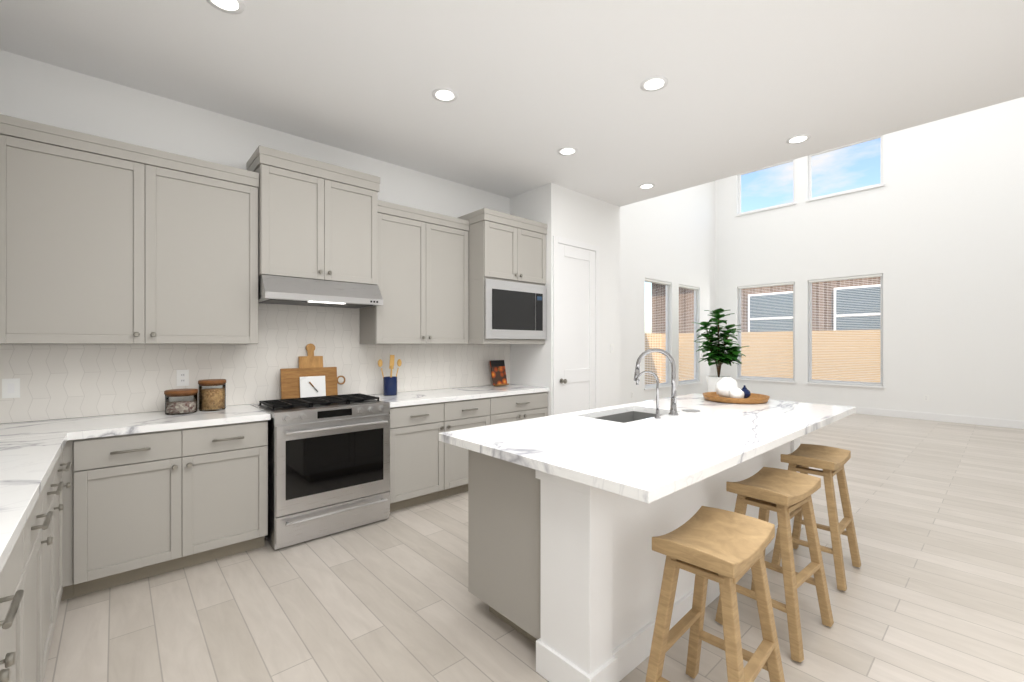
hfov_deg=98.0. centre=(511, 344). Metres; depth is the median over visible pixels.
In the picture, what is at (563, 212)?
wall
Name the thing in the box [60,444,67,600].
base cabinet
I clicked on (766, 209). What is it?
window sill
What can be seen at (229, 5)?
recessed light
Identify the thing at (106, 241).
upper cabinet
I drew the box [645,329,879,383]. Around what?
fence
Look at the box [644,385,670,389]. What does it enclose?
window sill
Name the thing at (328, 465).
range
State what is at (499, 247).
upper cabinet
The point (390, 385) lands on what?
utensil crock
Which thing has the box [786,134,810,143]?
recessed light
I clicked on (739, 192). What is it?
window
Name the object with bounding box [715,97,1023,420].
wall
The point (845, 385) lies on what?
window sill
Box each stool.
[645,506,784,681]
[715,467,833,662]
[771,444,860,590]
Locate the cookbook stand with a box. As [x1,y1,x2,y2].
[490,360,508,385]
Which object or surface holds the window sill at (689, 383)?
attached to the wall at (669, 237)
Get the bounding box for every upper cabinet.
[0,114,11,343]
[8,118,159,343]
[160,154,257,343]
[244,150,379,285]
[360,206,471,343]
[460,210,546,289]
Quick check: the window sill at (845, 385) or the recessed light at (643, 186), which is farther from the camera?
the window sill at (845, 385)
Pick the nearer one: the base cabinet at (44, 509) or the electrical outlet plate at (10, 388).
the base cabinet at (44, 509)
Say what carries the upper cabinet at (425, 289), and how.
attached to the wall at (33, 90)
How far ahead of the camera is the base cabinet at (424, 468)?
3.81 m
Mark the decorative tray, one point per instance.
(728, 390)
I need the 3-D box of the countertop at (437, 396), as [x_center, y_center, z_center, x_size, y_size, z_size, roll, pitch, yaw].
[-0.501,0.484,4.384,1.843,0.040,0.643,0,0,-42]
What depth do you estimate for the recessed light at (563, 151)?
3.96 m
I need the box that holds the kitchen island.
[468,409,802,681]
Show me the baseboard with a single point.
(1017, 424)
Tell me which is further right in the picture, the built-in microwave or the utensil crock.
the built-in microwave
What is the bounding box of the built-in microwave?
[485,279,546,338]
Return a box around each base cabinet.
[0,512,35,681]
[36,480,51,681]
[52,460,59,637]
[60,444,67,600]
[68,436,91,598]
[92,420,267,591]
[389,396,495,511]
[496,388,548,423]
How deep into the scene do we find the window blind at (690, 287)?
10.10 m
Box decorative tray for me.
[702,377,769,403]
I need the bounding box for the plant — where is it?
[692,308,748,391]
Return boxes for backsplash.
[0,303,509,423]
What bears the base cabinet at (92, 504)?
on the floor
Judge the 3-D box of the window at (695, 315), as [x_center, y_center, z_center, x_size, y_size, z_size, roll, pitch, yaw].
[3.963,-0.220,10.150,0.986,2.196,0.045,0,0,-42]
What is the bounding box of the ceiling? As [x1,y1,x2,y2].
[0,0,1023,206]
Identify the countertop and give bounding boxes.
[0,404,270,439]
[0,432,67,575]
[372,384,547,407]
[439,393,854,504]
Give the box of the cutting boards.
[280,344,345,398]
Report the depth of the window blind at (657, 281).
9.23 m
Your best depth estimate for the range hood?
3.36 m
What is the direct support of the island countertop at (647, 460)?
on the kitchen island
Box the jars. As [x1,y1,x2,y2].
[164,379,225,414]
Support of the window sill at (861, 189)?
attached to the wall at (932, 230)
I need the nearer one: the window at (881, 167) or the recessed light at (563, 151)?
the recessed light at (563, 151)
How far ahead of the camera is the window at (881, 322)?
8.92 m
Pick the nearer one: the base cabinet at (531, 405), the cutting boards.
the cutting boards
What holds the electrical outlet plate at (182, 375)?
attached to the wall at (33, 90)
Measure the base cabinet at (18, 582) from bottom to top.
0.874 m
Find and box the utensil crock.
[378,355,401,395]
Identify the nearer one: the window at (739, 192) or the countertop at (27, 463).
the countertop at (27, 463)
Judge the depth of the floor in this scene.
2.37 m
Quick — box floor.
[43,413,1023,681]
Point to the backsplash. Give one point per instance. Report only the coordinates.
(60, 381)
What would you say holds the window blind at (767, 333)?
attached to the window at (739, 317)
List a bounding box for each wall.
[0,50,509,423]
[510,183,619,415]
[620,181,714,404]
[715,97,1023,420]
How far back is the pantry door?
5.00 m
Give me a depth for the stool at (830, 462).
2.69 m
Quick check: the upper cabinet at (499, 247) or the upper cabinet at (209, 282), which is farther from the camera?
the upper cabinet at (499, 247)
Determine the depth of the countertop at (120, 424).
2.65 m
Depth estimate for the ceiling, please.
2.81 m
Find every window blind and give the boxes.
[645,278,670,387]
[679,284,698,383]
[738,282,794,380]
[808,274,882,385]
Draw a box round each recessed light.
[206,0,244,13]
[432,88,457,101]
[558,147,576,155]
[638,183,654,188]
[640,76,667,91]
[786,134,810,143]
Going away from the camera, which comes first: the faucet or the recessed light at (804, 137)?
the faucet
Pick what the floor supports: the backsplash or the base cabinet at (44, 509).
the base cabinet at (44, 509)
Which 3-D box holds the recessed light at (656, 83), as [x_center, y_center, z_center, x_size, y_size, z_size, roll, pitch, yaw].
[0.939,-1.717,2.939,0.175,0.004,0.175,0,0,42]
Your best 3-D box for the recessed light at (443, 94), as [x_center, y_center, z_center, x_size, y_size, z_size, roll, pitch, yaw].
[-0.463,-1.717,3.070,0.175,0.004,0.175,0,0,42]
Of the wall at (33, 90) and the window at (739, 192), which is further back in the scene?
the window at (739, 192)
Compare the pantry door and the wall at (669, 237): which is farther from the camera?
the wall at (669, 237)
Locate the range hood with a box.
[258,275,382,308]
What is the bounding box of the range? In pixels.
[250,393,389,549]
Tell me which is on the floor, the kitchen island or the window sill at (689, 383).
the kitchen island
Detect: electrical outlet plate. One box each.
[2,378,19,397]
[177,370,188,385]
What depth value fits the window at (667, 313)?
9.59 m
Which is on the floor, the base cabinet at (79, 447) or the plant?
the base cabinet at (79, 447)
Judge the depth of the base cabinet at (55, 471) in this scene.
2.02 m
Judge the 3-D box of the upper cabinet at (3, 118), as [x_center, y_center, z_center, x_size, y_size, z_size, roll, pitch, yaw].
[-2.710,-0.610,2.086,0.394,1.220,0.479,0,0,-42]
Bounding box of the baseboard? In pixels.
[769,399,1023,428]
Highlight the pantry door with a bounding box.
[553,236,599,414]
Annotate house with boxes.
[652,277,879,333]
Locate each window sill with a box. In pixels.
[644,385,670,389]
[678,382,701,385]
[735,202,795,215]
[735,378,795,382]
[805,184,884,201]
[805,382,884,387]
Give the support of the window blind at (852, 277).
attached to the window at (881, 322)
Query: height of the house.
5.820 m
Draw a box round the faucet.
[634,348,699,418]
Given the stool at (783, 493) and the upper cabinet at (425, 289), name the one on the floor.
the stool at (783, 493)
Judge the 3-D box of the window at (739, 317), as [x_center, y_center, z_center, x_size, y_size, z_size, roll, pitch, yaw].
[5.813,-0.275,10.175,0.045,2.166,1.196,0,0,-42]
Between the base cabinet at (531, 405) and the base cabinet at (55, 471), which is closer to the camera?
the base cabinet at (55, 471)
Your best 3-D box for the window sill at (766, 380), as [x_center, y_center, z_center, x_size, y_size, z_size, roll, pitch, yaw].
[5.730,0.829,10.101,0.034,0.033,1.260,0,0,-42]
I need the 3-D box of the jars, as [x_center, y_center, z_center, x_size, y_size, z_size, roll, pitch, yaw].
[-2.174,0.358,3.067,0.356,0.211,0.216,0,0,-42]
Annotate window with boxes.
[645,281,668,385]
[679,287,696,381]
[738,159,794,213]
[738,284,794,380]
[809,135,882,198]
[809,276,882,385]
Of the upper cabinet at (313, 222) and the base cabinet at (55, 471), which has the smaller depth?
the base cabinet at (55, 471)

